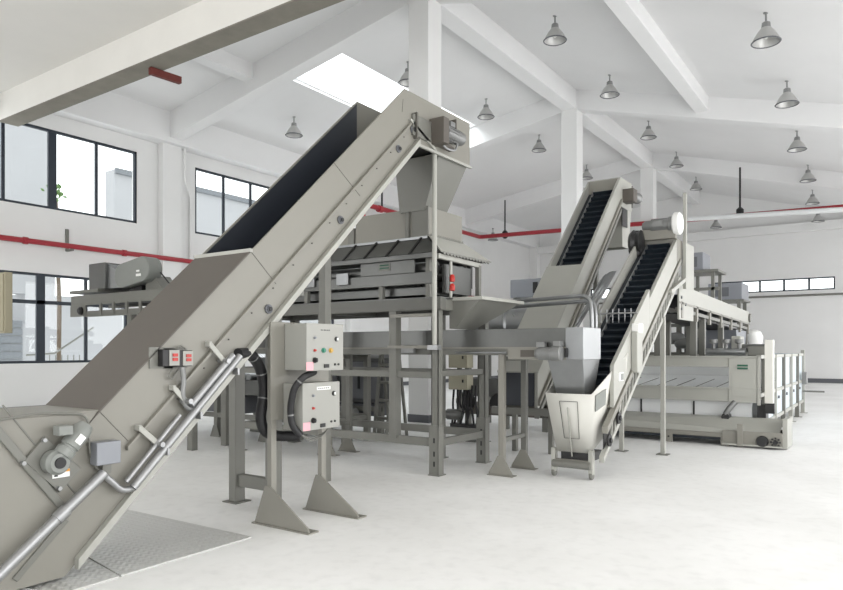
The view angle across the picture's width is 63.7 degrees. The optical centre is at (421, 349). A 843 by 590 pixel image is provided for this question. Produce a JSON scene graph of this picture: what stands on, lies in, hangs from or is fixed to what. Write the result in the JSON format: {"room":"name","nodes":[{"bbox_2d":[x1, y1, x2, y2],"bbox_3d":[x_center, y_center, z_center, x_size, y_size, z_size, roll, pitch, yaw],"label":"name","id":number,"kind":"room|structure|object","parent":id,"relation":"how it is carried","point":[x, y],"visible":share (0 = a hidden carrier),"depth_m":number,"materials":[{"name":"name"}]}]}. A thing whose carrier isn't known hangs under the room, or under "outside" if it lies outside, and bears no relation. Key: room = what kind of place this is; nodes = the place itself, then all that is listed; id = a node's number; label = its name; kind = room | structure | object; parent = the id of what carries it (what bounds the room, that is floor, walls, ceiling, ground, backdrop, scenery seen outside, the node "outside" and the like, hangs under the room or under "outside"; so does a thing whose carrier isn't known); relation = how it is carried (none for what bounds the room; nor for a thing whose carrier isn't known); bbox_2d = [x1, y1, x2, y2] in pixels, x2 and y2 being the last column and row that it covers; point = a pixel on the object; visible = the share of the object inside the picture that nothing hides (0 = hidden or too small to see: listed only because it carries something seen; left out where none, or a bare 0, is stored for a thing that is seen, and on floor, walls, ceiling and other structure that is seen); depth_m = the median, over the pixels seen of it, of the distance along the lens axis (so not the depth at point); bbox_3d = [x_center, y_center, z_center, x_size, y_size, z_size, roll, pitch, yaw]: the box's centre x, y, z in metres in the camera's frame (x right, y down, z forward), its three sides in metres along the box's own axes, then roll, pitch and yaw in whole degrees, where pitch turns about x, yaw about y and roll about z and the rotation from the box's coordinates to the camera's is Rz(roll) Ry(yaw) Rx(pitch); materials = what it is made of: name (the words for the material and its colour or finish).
{"room":"processing plant","nodes":[
{"label":"processing plant","id":0,"kind":"room"},
{"bbox_2d":[0,272,11,332],"bbox_3d":[-6.237,0.213,9.837,1.469,2.574,0.315,0,0,35],"label":"upper cabinet","id":1,"kind":"object","parent":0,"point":[5,277],"visible":1,"depth_m":9.33,"materials":[{"name":"beige paint"}]},
{"bbox_2d":[0,0,201,92],"bbox_3d":[-4.372,-6.060,5.061,21.350,0.280,11.350,0,0,35],"label":"ceiling","id":2,"kind":"structure","parent":0,"point":[37,37],"depth_m":12.41,"materials":[{"name":"grey paint"}]},
{"bbox_2d":[0,0,289,119],"bbox_3d":[-1.036,-5.625,9.884,20.950,0.650,0.420,0,0,35],"label":"beam","id":3,"kind":"structure","parent":2,"relation":"attached to","point":[202,18],"depth_m":12.60,"materials":[{"name":"white paint"}]},
{"bbox_2d":[0,0,344,126],"bbox_3d":[-1.036,-5.287,9.884,20.950,0.025,0.430,0,0,35],"label":"beam","id":4,"kind":"structure","parent":3,"relation":"attached to","point":[291,10],"depth_m":12.10,"materials":[{"name":"paint"}]},
{"bbox_2d":[149,67,181,83],"bbox_3d":[-4.856,-5.200,12.855,0.100,0.130,0.623,0,0,40],"label":"stub","id":5,"kind":"object","parent":4,"relation":"attached to","point":[155,72],"visible":1,"depth_m":12.82,"materials":[{"name":"red metal"}]},
{"bbox_2d":[0,114,529,407],"bbox_3d":[-4.938,-2.650,22.869,0.240,8.300,40.000,0,0,35],"label":"wall","id":6,"kind":"structure","parent":0,"point":[22,384],"depth_m":17.87,"materials":[{"name":"white paint"}]},
{"bbox_2d":[0,270,126,363],"bbox_3d":[-9.649,-0.770,15.951,0.080,2.180,5.840,0,0,35],"label":"window","id":7,"kind":"structure","parent":6,"relation":"in","point":[39,301],"depth_m":16.51,"materials":[{"name":"grey metal"}]},
{"bbox_2d":[0,122,136,222],"bbox_3d":[-9.570,-4.440,16.067,0.080,1.960,6.120,0,0,35],"label":"window","id":8,"kind":"structure","parent":6,"relation":"in","point":[51,134],"depth_m":16.75,"materials":[{"name":"grey"}]},
{"bbox_2d":[158,142,180,279],"bbox_3d":[-7.146,-2.450,19.254,0.240,7.900,0.600,0,0,35],"label":"pilaster","id":9,"kind":"object","parent":6,"relation":"attached to","point":[169,156],"visible":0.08,"depth_m":19.11,"materials":[{"name":"white paint"}]},
{"bbox_2d":[184,148,191,258],"bbox_3d":[-6.790,-2.250,19.682,0.069,7.300,0.482,0,0,3],"label":"pipe","id":10,"kind":"object","parent":6,"relation":"attached to","point":[185,182],"visible":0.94,"depth_m":19.86,"materials":[{"name":"white paint"}]},
{"bbox_2d":[195,167,268,236],"bbox_3d":[-5.019,-4.440,22.646,0.080,1.960,6.120,0,0,35],"label":"window","id":11,"kind":"structure","parent":6,"relation":"in","point":[196,169],"depth_m":20.99,"materials":[{"name":"grey"}]},
{"bbox_2d":[0,229,469,296],"bbox_3d":[-3.192,-2.740,24.884,0.330,0.560,33.300,0,0,35],"label":"pipe","id":12,"kind":"object","parent":6,"relation":"attached to","point":[68,247],"visible":0.46,"depth_m":16.97,"materials":[{"name":"red metal"}]},
{"bbox_2d":[6,376,497,407],"bbox_3d":[-4.888,1.420,22.713,0.020,0.160,39.800,0,0,35],"label":"baseboard","id":13,"kind":"structure","parent":6,"relation":"attached to","point":[492,377],"depth_m":30.20,"materials":[{"name":"grey paint"}]},
{"bbox_2d":[52,91,539,247],"bbox_3d":[-1.381,-6.275,27.431,0.420,0.950,28.050,0,0,35],"label":"beam","id":14,"kind":"structure","parent":6,"relation":"attached to","point":[111,111],"depth_m":20.10,"materials":[{"name":"white paint"}]},
{"bbox_2d":[346,226,360,331],"bbox_3d":[-2.596,-2.450,25.833,0.240,7.900,0.600,0,0,35],"label":"pilaster","id":15,"kind":"object","parent":6,"relation":"attached to","point":[352,325],"depth_m":25.66,"materials":[{"name":"white paint"}]},
{"bbox_2d":[457,228,467,368],"bbox_3d":[1.955,-2.450,32.413,0.240,7.900,0.600,0,0,35],"label":"pilaster","id":16,"kind":"object","parent":6,"relation":"attached to","point":[464,237],"depth_m":32.34,"materials":[{"name":"white paint"}]},
{"bbox_2d":[18,382,842,589],"bbox_3d":[5.531,1.600,10.765,31.150,0.200,48.000,0,0,35],"label":"floor","id":17,"kind":"structure","parent":0,"point":[706,514],"depth_m":6.07,"materials":[{"name":"white concrete"}]},
{"bbox_2d":[22,559,118,589],"bbox_3d":[-2.344,1.494,4.479,0.614,0.012,0.571,0,0,35],"label":"plate","id":18,"kind":"object","parent":17,"relation":"on","point":[90,573],"visible":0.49,"depth_m":4.40,"materials":[{"name":"grey metal"}]},
{"bbox_2d":[69,256,228,450],"bbox_3d":[-4.490,0.005,11.234,3.766,2.989,0.810,0,0,35],"label":"conveyor","id":19,"kind":"object","parent":17,"relation":"on","point":[136,282],"visible":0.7,"depth_m":11.03,"materials":[{"name":"grey metal"}]},
{"bbox_2d":[69,289,127,294],"bbox_3d":[-5.646,-1.016,12.064,0.920,0.050,0.760,0,0,35],"label":"tray","id":20,"kind":"object","parent":19,"relation":"on","point":[90,291],"depth_m":11.73,"materials":[{"name":"grey paint"}]},
{"bbox_2d":[89,509,251,576],"bbox_3d":[-2.373,1.494,5.432,1.719,0.012,1.124,0,0,35],"label":"plate","id":21,"kind":"object","parent":17,"relation":"on","point":[139,541],"visible":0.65,"depth_m":5.27,"materials":[{"name":"grey metal"}]},
{"bbox_2d":[0,89,471,589],"bbox_3d":[-1.681,-0.690,6.052,1.268,4.380,6.858,0,0,35],"label":"conveyor","id":22,"kind":"object","parent":17,"relation":"on","point":[72,465],"visible":0.97,"depth_m":5.36,"materials":[{"name":"grey metal"}]},
{"bbox_2d":[234,348,299,440],"bbox_3d":[-1.343,0.393,5.807,0.255,0.823,0.677,0,0,41],"label":"cable bundle","id":23,"kind":"object","parent":22,"relation":"hanging from","point":[255,359],"visible":0.77,"depth_m":5.83,"materials":[{"name":"black rubber"}]},
{"bbox_2d":[203,373,306,441],"bbox_3d":[-3.164,0.945,12.037,2.360,1.110,1.000,0,0,35],"label":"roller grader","id":24,"kind":"object","parent":17,"relation":"on","point":[251,383],"visible":0.17,"depth_m":11.63,"materials":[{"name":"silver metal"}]},
{"bbox_2d":[251,322,366,534],"bbox_3d":[-0.982,0.630,5.981,0.680,1.740,0.740,0,0,35],"label":"stand","id":25,"kind":"object","parent":17,"relation":"on","point":[273,512],"visible":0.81,"depth_m":5.81,"materials":[{"name":"grey paint"}]},
{"bbox_2d":[283,381,339,431],"bbox_3d":[-0.954,0.485,5.973,0.272,0.408,0.468,0,0,35],"label":"control box","id":26,"kind":"object","parent":25,"relation":"attached to","point":[317,403],"visible":0.97,"depth_m":5.86,"materials":[{"name":"grey paint"}]},
{"bbox_2d":[302,429,327,440],"bbox_3d":[-0.945,0.753,5.982,0.050,0.092,0.400,0,0,35],"label":"loose wires","id":27,"kind":"object","parent":26,"relation":"hanging from","point":[325,431],"visible":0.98,"depth_m":5.98,"materials":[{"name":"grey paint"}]},
{"bbox_2d":[285,323,342,370],"bbox_3d":[-0.934,-0.025,5.975,0.302,0.408,0.472,0,0,35],"label":"control box","id":28,"kind":"object","parent":25,"relation":"attached to","point":[308,346],"visible":1,"depth_m":5.84,"materials":[{"name":"grey paint"}]},
{"bbox_2d":[287,371,316,437],"bbox_3d":[-0.993,0.456,5.801,0.146,0.582,0.330,0,0,35],"label":"cable bundle","id":29,"kind":"object","parent":28,"relation":"hanging from","point":[292,395],"visible":0.99,"depth_m":5.69,"materials":[{"name":"black rubber"}]},
{"bbox_2d":[261,354,388,432],"bbox_3d":[-1.927,0.695,13.036,3.200,1.610,0.750,0,0,35],"label":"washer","id":30,"kind":"object","parent":17,"relation":"on","point":[357,380],"visible":0.08,"depth_m":12.19,"materials":[{"name":"metal"}]},
{"bbox_2d":[300,354,370,442],"bbox_3d":[-1.471,0.780,11.322,1.100,1.440,0.640,0,0,35],"label":"table","id":31,"kind":"object","parent":17,"relation":"on","point":[366,358],"visible":0.26,"depth_m":11.21,"materials":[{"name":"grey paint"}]},
{"bbox_2d":[245,296,491,476],"bbox_3d":[-0.951,0.432,9.595,3.720,2.135,1.300,0,0,35],"label":"support frame","id":32,"kind":"object","parent":17,"relation":"on","point":[393,309],"visible":0.6,"depth_m":8.55,"materials":[{"name":"grey paint"}]},
{"bbox_2d":[293,206,490,303],"bbox_3d":[-0.979,-1.202,9.531,3.744,1.135,1.317,0,0,35],"label":"machine","id":33,"kind":"object","parent":32,"relation":"on","point":[386,255],"visible":0.66,"depth_m":8.62,"materials":[{"name":"grey paint"}]},
{"bbox_2d":[293,287,462,303],"bbox_3d":[-0.893,-0.730,9.433,3.000,0.100,0.700,0,0,35],"label":"beam","id":34,"kind":"structure","parent":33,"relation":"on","point":[416,292],"depth_m":8.85,"materials":[{"name":"grey metal"}]},
{"bbox_2d":[427,149,440,349],"bbox_3d":[0.151,-1.180,8.006,0.140,2.360,0.100,0,0,35],"label":"support pole","id":35,"kind":"object","parent":32,"relation":"attached to","point":[434,346],"visible":0.94,"depth_m":7.97,"materials":[{"name":"grey metal"}]},
{"bbox_2d":[449,296,523,329],"bbox_3d":[0.842,-0.450,8.610,0.470,0.380,1.120,0,0,35],"label":"chute","id":36,"kind":"object","parent":32,"relation":"attached to","point":[472,312],"visible":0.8,"depth_m":8.29,"materials":[{"name":"grey paint"}]},
{"bbox_2d":[373,354,407,434],"bbox_3d":[-0.525,0.725,11.513,0.416,1.556,0.500,0,0,35],"label":"step ladder","id":37,"kind":"object","parent":17,"relation":"on","point":[381,363],"visible":0.41,"depth_m":11.50,"materials":[{"name":"grey metal"}]},
{"bbox_2d":[409,0,440,414],"bbox_3d":[0.075,-2.925,14.259,0.500,8.850,0.500,0,0,35],"label":"column","id":38,"kind":"structure","parent":17,"relation":"on","point":[424,15],"depth_m":14.07,"materials":[{"name":"white paint"}]},
{"bbox_2d":[407,414,430,422],"bbox_3d":[0.075,1.420,14.259,0.530,0.160,0.530,0,0,35],"label":"baseboard","id":39,"kind":"structure","parent":38,"relation":"attached to","point":[410,417],"depth_m":14.02,"materials":[{"name":"grey paint"}]},
{"bbox_2d":[255,327,600,477],"bbox_3d":[-0.371,0.623,9.300,5.610,1.754,0.865,0,0,35],"label":"conveyor","id":40,"kind":"object","parent":17,"relation":"on","point":[573,354],"visible":0.85,"depth_m":8.09,"materials":[{"name":"silver metal"}]},
{"bbox_2d":[566,327,600,359],"bbox_3d":[1.857,-0.072,7.774,0.210,0.364,0.548,0,0,35],"label":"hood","id":41,"kind":"object","parent":40,"relation":"attached to","point":[582,343],"depth_m":7.58,"materials":[{"name":"silver metal"}]},
{"bbox_2d":[446,368,490,441],"bbox_3d":[0.728,0.734,11.086,0.692,1.533,0.437,0,0,35],"label":"stand","id":42,"kind":"object","parent":17,"relation":"on","point":[452,414],"visible":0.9,"depth_m":10.99,"materials":[{"name":"grey paint"}]},
{"bbox_2d":[449,375,472,389],"bbox_3d":[0.638,0.503,11.095,0.353,0.284,0.225,0,0,35],"label":"box","id":43,"kind":"object","parent":42,"relation":"attached to","point":[462,382],"visible":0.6,"depth_m":11.00,"materials":[{"name":"beige paint"}]},
{"bbox_2d":[449,355,472,367],"bbox_3d":[0.638,0.120,11.095,0.353,0.339,0.225,0,0,35],"label":"upper cabinet","id":44,"kind":"object","parent":42,"relation":"attached to","point":[455,361],"visible":0.62,"depth_m":11.01,"materials":[{"name":"beige metal"}]},
{"bbox_2d":[456,302,547,431],"bbox_3d":[1.827,0.270,13.114,2.133,2.460,1.050,0,0,35],"label":"washer","id":45,"kind":"object","parent":17,"relation":"on","point":[511,319],"visible":0.11,"depth_m":12.92,"materials":[{"name":"silver metal"}]},
{"bbox_2d":[510,278,540,299],"bbox_3d":[3.179,-0.229,18.945,1.173,3.457,0.820,0,0,35],"label":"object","id":46,"kind":"object","parent":17,"relation":"on","point":[521,288],"visible":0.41,"depth_m":18.74,"materials":[{"name":"grey paint"}]},
{"bbox_2d":[491,177,642,453],"bbox_3d":[2.623,-0.810,11.105,1.020,4.620,4.250,0,0,35],"label":"conveyor","id":47,"kind":"object","parent":17,"relation":"on","point":[599,223],"visible":0.82,"depth_m":10.96,"materials":[{"name":"beige metal"}]},
{"bbox_2d":[491,406,549,416],"bbox_3d":[1.437,0.850,9.390,1.020,0.100,0.080,0,0,35],"label":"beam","id":48,"kind":"structure","parent":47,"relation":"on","point":[536,412],"depth_m":9.35,"materials":[{"name":"grey metal"}]},
{"bbox_2d":[561,107,582,326],"bbox_3d":[4.625,-2.925,20.839,0.500,8.850,0.500,0,0,35],"label":"column","id":49,"kind":"structure","parent":17,"relation":"on","point":[571,119],"depth_m":20.66,"materials":[{"name":"white paint"}]},
{"bbox_2d":[545,192,686,479],"bbox_3d":[2.736,-0.475,9.270,0.886,3.950,3.760,0,0,35],"label":"conveyor","id":50,"kind":"object","parent":17,"relation":"on","point":[631,316],"visible":0.96,"depth_m":8.98,"materials":[{"name":"beige metal"}]},
{"bbox_2d":[512,294,597,327],"bbox_3d":[1.727,-0.439,9.013,1.245,0.571,0.245,0,0,35],"label":"pipe","id":51,"kind":"object","parent":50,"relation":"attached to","point":[593,315],"visible":0.93,"depth_m":8.89,"materials":[{"name":"silver metal"}]},
{"bbox_2d":[640,166,655,351],"bbox_3d":[9.176,-2.925,27.418,0.500,8.850,0.500,0,0,35],"label":"column","id":52,"kind":"structure","parent":17,"relation":"on","point":[647,175],"depth_m":27.21,"materials":[{"name":"white paint"}]},
{"bbox_2d":[617,411,791,448],"bbox_3d":[4.249,1.270,11.299,3.335,0.460,0.720,0,0,35],"label":"conveyor","id":53,"kind":"object","parent":17,"relation":"on","point":[739,431],"visible":0.85,"depth_m":10.79,"materials":[{"name":"beige metal"}]},
{"bbox_2d":[694,269,726,337],"bbox_3d":[7.752,-0.320,18.531,0.884,3.640,1.100,0,0,35],"label":"frame","id":54,"kind":"object","parent":17,"relation":"on","point":[707,272],"visible":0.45,"depth_m":18.21,"materials":[{"name":"grey paint"}]},
{"bbox_2d":[694,252,709,269],"bbox_3d":[7.620,-2.383,18.604,0.384,0.486,0.930,0,0,35],"label":"base cabinet","id":55,"kind":"object","parent":54,"relation":"on","point":[701,259],"visible":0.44,"depth_m":18.22,"materials":[{"name":"grey paint"}]},
{"bbox_2d":[626,340,824,435],"bbox_3d":[6.172,0.670,14.171,3.430,1.660,6.741,0,0,35],"label":"machine","id":56,"kind":"object","parent":17,"relation":"on","point":[771,384],"visible":0.69,"depth_m":11.54,"materials":[{"name":"grey paint"}]},
{"bbox_2d":[649,311,685,354],"bbox_3d":[5.178,-0.443,14.277,1.048,1.115,0.314,0,0,35],"label":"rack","id":57,"kind":"object","parent":56,"relation":"on","point":[678,338],"visible":0.13,"depth_m":14.07,"materials":[{"name":"grey metal"}]},
{"bbox_2d":[626,398,756,417],"bbox_3d":[5.979,1.070,14.375,2.880,0.460,6.406,0,0,35],"label":"panel","id":58,"kind":"object","parent":56,"relation":"in","point":[697,407],"depth_m":11.51,"materials":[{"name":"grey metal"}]},
{"bbox_2d":[654,243,751,355],"bbox_3d":[5.535,-0.838,13.364,0.800,1.875,6.454,0,0,35],"label":"conveyor","id":59,"kind":"object","parent":56,"relation":"on","point":[690,308],"visible":0.85,"depth_m":12.28,"materials":[{"name":"beige metal"}]},
{"bbox_2d":[705,339,745,354],"bbox_3d":[5.119,-0.045,11.415,0.620,0.270,0.135,0,0,35],"label":"valve manifold","id":60,"kind":"object","parent":56,"relation":"on","point":[708,351],"visible":1,"depth_m":11.37,"materials":[{"name":"silver metal"}]},
{"bbox_2d":[731,336,764,355],"bbox_3d":[5.542,-0.068,11.457,0.515,0.337,0.350,0,0,35],"label":"motor","id":61,"kind":"object","parent":56,"relation":"on","point":[752,349],"visible":0.74,"depth_m":11.30,"materials":[{"name":"grey paint"}]},
{"bbox_2d":[748,329,762,343],"bbox_3d":[7.743,-0.190,15.801,0.398,0.580,0.398,0,0,35],"label":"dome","id":62,"kind":"object","parent":56,"relation":"on","point":[755,336],"visible":0.55,"depth_m":15.65,"materials":[{"name":"white plastic"}]},
{"bbox_2d":[717,299,750,329],"bbox_3d":[9.646,-0.022,21.294,1.068,3.044,1.200,0,0,35],"label":"frame","id":63,"kind":"object","parent":17,"relation":"on","point":[738,302],"visible":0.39,"depth_m":20.79,"materials":[{"name":"grey paint"}]},
{"bbox_2d":[708,282,748,300],"bbox_3d":[9.637,-1.798,21.282,0.968,0.508,1.230,0,0,35],"label":"base cabinet","id":64,"kind":"object","parent":63,"relation":"on","point":[739,290],"visible":0.62,"depth_m":20.73,"materials":[{"name":"grey metal"}]},
{"bbox_2d":[715,287,728,296],"bbox_3d":[9.179,-1.785,20.875,0.523,0.279,0.020,0,0,35],"label":"vent grille","id":65,"kind":"object","parent":64,"relation":"attached to","point":[725,290],"depth_m":20.79,"materials":[{"name":"grey metal"}]},
{"bbox_2d":[110,0,842,230],"bbox_3d":[7.118,-6.386,21.674,21.350,3.488,28.250,0,0,35],"label":"ceiling","id":66,"kind":"structure","parent":0,"point":[713,39],"depth_m":18.03,"materials":[{"name":"white paint"}]},
{"bbox_2d":[192,49,252,81],"bbox_3d":[-5.386,-6.997,15.593,0.340,0.410,4.020,0,0,35],"label":"beam","id":67,"kind":"structure","parent":66,"relation":"attached to","point":[220,60],"depth_m":16.42,"materials":[{"name":"white paint"}]},
{"bbox_2d":[170,0,408,140],"bbox_3d":[-3.585,-6.935,16.791,8.500,2.066,0.400,0,0,35],"label":"beam","id":68,"kind":"structure","parent":66,"relation":"attached to","point":[364,20],"depth_m":16.31,"materials":[{"name":"white paint"}]},
{"bbox_2d":[285,116,302,137],"bbox_3d":[-3.803,-6.685,20.223,0.521,0.590,0.521,0,0,35],"label":"lamp","id":69,"kind":"object","parent":66,"relation":"hanging from","point":[293,131],"visible":1,"depth_m":20.16,"materials":[{"name":"silver metal"}]},
{"bbox_2d":[296,77,471,124],"bbox_3d":[-0.842,-7.447,20.256,1.830,0.369,6.700,0,0,35],"label":"window","id":70,"kind":"structure","parent":66,"relation":"attached to","point":[306,81],"depth_m":19.10,"materials":[{"name":"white glass"}]},
{"bbox_2d":[398,61,408,86],"bbox_3d":[-0.356,-7.320,17.857,0.521,0.590,0.521,0,0,35],"label":"lamp","id":71,"kind":"object","parent":66,"relation":"hanging from","point":[404,80],"visible":0.57,"depth_m":17.81,"materials":[{"name":"silver metal"}]},
{"bbox_2d":[390,99,560,182],"bbox_3d":[0.966,-6.935,23.370,8.500,2.066,0.400,0,0,35],"label":"beam","id":72,"kind":"structure","parent":66,"relation":"attached to","point":[542,112],"depth_m":21.81,"materials":[{"name":"white paint"}]},
{"bbox_2d":[477,98,494,119],"bbox_3d":[1.962,-7.370,20.625,0.521,0.590,0.521,0,0,35],"label":"lamp","id":73,"kind":"object","parent":66,"relation":"hanging from","point":[486,113],"visible":1,"depth_m":20.56,"materials":[{"name":"silver metal"}]},
{"bbox_2d":[436,0,578,3],"bbox_3d":[5.112,-6.023,10.775,11.850,3.840,0.400,0,0,35],"label":"beam","id":74,"kind":"structure","parent":66,"relation":"attached to","point":[438,1],"depth_m":13.59,"materials":[{"name":"white paint"}]},
{"bbox_2d":[532,134,545,152],"bbox_3d":[4.163,-7.352,24.020,0.521,0.590,0.521,0,0,35],"label":"lamp","id":75,"kind":"object","parent":66,"relation":"hanging from","point":[539,147],"visible":1,"depth_m":23.95,"materials":[{"name":"silver metal"}]},
{"bbox_2d":[466,158,639,225],"bbox_3d":[5.516,-6.935,29.950,8.500,2.066,0.400,0,0,35],"label":"beam","id":76,"kind":"structure","parent":66,"relation":"attached to","point":[624,168],"depth_m":30.09,"materials":[{"name":"white paint"}]},
{"bbox_2d":[543,15,566,45],"bbox_3d":[2.972,-7.170,15.092,0.521,0.590,0.521,0,0,35],"label":"lamp","id":77,"kind":"object","parent":66,"relation":"hanging from","point":[555,36],"visible":1,"depth_m":15.08,"materials":[{"name":"silver metal"}]},
{"bbox_2d":[441,3,699,204],"bbox_3d":[5.766,-7.660,22.488,0.440,0.680,28.050,0,0,35],"label":"beam","id":78,"kind":"structure","parent":66,"relation":"attached to","point":[466,20],"depth_m":18.61,"materials":[{"name":"white paint"}]},
{"bbox_2d":[583,165,592,179],"bbox_3d":[6.788,-7.346,27.892,0.521,0.590,0.521,0,0,35],"label":"lamp","id":79,"kind":"object","parent":66,"relation":"hanging from","point":[586,175],"visible":0.81,"depth_m":27.80,"materials":[{"name":"silver metal"}]},
{"bbox_2d":[364,167,842,238],"bbox_3d":[7.660,-5.557,22.356,18.179,2.314,9.288,0,0,35],"label":"pipe","id":80,"kind":"object","parent":66,"relation":"hanging from","point":[378,208],"visible":0.45,"depth_m":27.08,"materials":[{"name":"red metal"}]},
{"bbox_2d":[600,74,619,98],"bbox_3d":[5.112,-7.205,18.417,0.521,0.590,0.521,0,0,35],"label":"lamp","id":81,"kind":"object","parent":66,"relation":"hanging from","point":[609,92],"visible":1,"depth_m":18.36,"materials":[{"name":"silver metal"}]},
{"bbox_2d":[640,121,656,139],"bbox_3d":[7.481,-7.282,22.345,0.521,0.590,0.521,0,0,35],"label":"lamp","id":82,"kind":"object","parent":66,"relation":"hanging from","point":[648,134],"visible":1,"depth_m":22.27,"materials":[{"name":"silver metal"}]},
{"bbox_2d":[603,0,708,112],"bbox_3d":[4.348,-6.734,13.723,0.340,0.470,12.020,0,0,35],"label":"beam","id":83,"kind":"structure","parent":66,"relation":"attached to","point":[632,14],"depth_m":14.81,"materials":[{"name":"white paint"}]},
{"bbox_2d":[669,152,683,167],"bbox_3d":[9.786,-7.336,26.028,0.521,0.590,0.521,0,0,35],"label":"lamp","id":84,"kind":"object","parent":66,"relation":"hanging from","point":[676,163],"visible":1,"depth_m":25.95,"materials":[{"name":"silver metal"}]},
{"bbox_2d":[690,180,701,190],"bbox_3d":[12.214,-7.433,30.168,0.521,0.590,0.521,0,0,35],"label":"lamp","id":85,"kind":"object","parent":66,"relation":"hanging from","point":[695,187],"visible":1,"depth_m":30.10,"materials":[{"name":"silver metal"}]},
{"bbox_2d":[576,90,842,131],"bbox_3d":[9.663,-6.023,17.355,11.850,3.840,0.400,0,0,35],"label":"beam","id":86,"kind":"structure","parent":66,"relation":"attached to","point":[737,111],"depth_m":18.22,"materials":[{"name":"white paint"}]},
{"bbox_2d":[653,153,842,191],"bbox_3d":[14.214,-6.023,23.934,11.850,3.840,0.400,0,0,35],"label":"beam","id":87,"kind":"structure","parent":66,"relation":"attached to","point":[783,175],"depth_m":25.10,"materials":[{"name":"white paint"}]},
{"bbox_2d":[687,207,842,220],"bbox_3d":[12.708,-4.775,23.635,7.016,0.472,0.178,0,0,34],"label":"pipe","id":88,"kind":"object","parent":66,"relation":"hanging from","point":[834,209],"visible":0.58,"depth_m":23.90,"materials":[{"name":"white plastic"}]},
{"bbox_2d":[751,12,781,48],"bbox_3d":[6.433,-6.027,12.660,0.521,0.590,0.521,0,0,35],"label":"lamp","id":89,"kind":"object","parent":66,"relation":"hanging from","point":[767,37],"visible":1,"depth_m":12.64,"materials":[{"name":"silver metal"}]},
{"bbox_2d":[775,80,799,108],"bbox_3d":[8.582,-6.051,15.919,0.521,0.590,0.521,0,0,35],"label":"lamp","id":90,"kind":"object","parent":66,"relation":"hanging from","point":[787,99],"visible":1,"depth_m":15.87,"materials":[{"name":"silver metal"}]},
{"bbox_2d":[787,131,806,152],"bbox_3d":[10.941,-6.116,19.755,0.521,0.590,0.521,0,0,35],"label":"lamp","id":91,"kind":"object","parent":66,"relation":"hanging from","point":[797,145],"visible":1,"depth_m":19.69,"materials":[{"name":"silver metal"}]},
{"bbox_2d":[799,165,816,182],"bbox_3d":[13.394,-6.146,23.495,0.521,0.590,0.521,0,0,35],"label":"lamp","id":92,"kind":"object","parent":66,"relation":"hanging from","point":[808,177],"visible":1,"depth_m":23.43,"materials":[{"name":"silver metal"}]},
{"bbox_2d":[805,190,819,204],"bbox_3d":[15.829,-6.212,27.447,0.521,0.590,0.521,0,0,35],"label":"lamp","id":93,"kind":"object","parent":66,"relation":"hanging from","point":[812,200],"visible":1,"depth_m":27.37,"materials":[{"name":"silver metal"}]},
{"bbox_2d":[812,214,824,222],"bbox_3d":[17.517,-5.964,29.954,0.521,0.590,0.521,0,0,35],"label":"lamp","id":94,"kind":"object","parent":66,"relation":"hanging from","point":[818,218],"visible":0.8,"depth_m":29.85,"materials":[{"name":"silver metal"}]},
{"bbox_2d":[540,192,842,378],"bbox_3d":[15.108,-3.300,33.225,21.430,9.600,0.240,0,0,35],"label":"wall","id":95,"kind":"structure","parent":0,"point":[811,324],"depth_m":31.93,"materials":[{"name":"white paint"}]},
{"bbox_2d":[530,243,539,278],"bbox_3d":[6.481,-2.300,38.772,0.450,7.600,0.450,0,0,35],"label":"pilaster","id":96,"kind":"object","parent":95,"relation":"attached to","point":[534,256],"visible":0.22,"depth_m":38.57,"materials":[{"name":"white paint"}]},
{"bbox_2d":[585,293,842,304],"bbox_3d":[14.883,-2.500,32.724,20.150,0.100,0.100,0,0,35],"label":"pipe","id":97,"kind":"object","parent":96,"relation":"attached to","point":[819,294],"visible":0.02,"depth_m":31.11,"materials":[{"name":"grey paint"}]},
{"bbox_2d":[538,219,842,254],"bbox_3d":[14.954,-5.650,33.003,20.950,0.400,0.300,0,0,35],"label":"beam","id":98,"kind":"structure","parent":95,"relation":"attached to","point":[836,223],"depth_m":32.17,"materials":[{"name":"white paint"}]},
{"bbox_2d":[715,276,834,292],"bbox_3d":[16.602,-3.040,32.119,5.116,0.580,0.080,0,0,35],"label":"window","id":99,"kind":"structure","parent":95,"relation":"in","point":[833,277],"depth_m":31.74,"materials":[{"name":"grey"}]},
{"bbox_2d":[808,378,842,382],"bbox_3d":[15.034,1.400,33.118,20.950,0.200,0.020,0,0,35],"label":"baseboard","id":100,"kind":"structure","parent":95,"relation":"attached to","point":[810,380],"depth_m":30.85,"materials":[{"name":"grey paint"}]},
{"label":"outside","id":101,"kind":"structure","parent":0,"visible":0},
{"bbox_2d":[0,123,317,360],"bbox_3d":[-8.492,-3.250,31.407,2.300,11.500,38.000,0,0,35],"label":"neighbouring building","id":102,"kind":"structure","parent":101,"point":[25,147],"depth_m":23.56,"materials":[{"name":"grey"}]},
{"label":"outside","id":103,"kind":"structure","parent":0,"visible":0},
{"bbox_2d":[41,183,67,359],"bbox_3d":[-12.070,-2.058,22.310,0.675,7.119,0.668,0,0,17],"label":"tree","id":104,"kind":"object","parent":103,"point":[58,280],"visible":0.44,"depth_m":22.32,"materials":[{"name":"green plant"}]},
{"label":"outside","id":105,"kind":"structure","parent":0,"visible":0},
{"bbox_2d":[26,327,93,360],"bbox_3d":[-10.826,0.388,20.385,0.060,2.225,2.018,0,0,35],"label":"stair railing","id":106,"kind":"object","parent":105,"point":[90,329],"visible":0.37,"depth_m":20.43,"materials":[{"name":"grey metal"}]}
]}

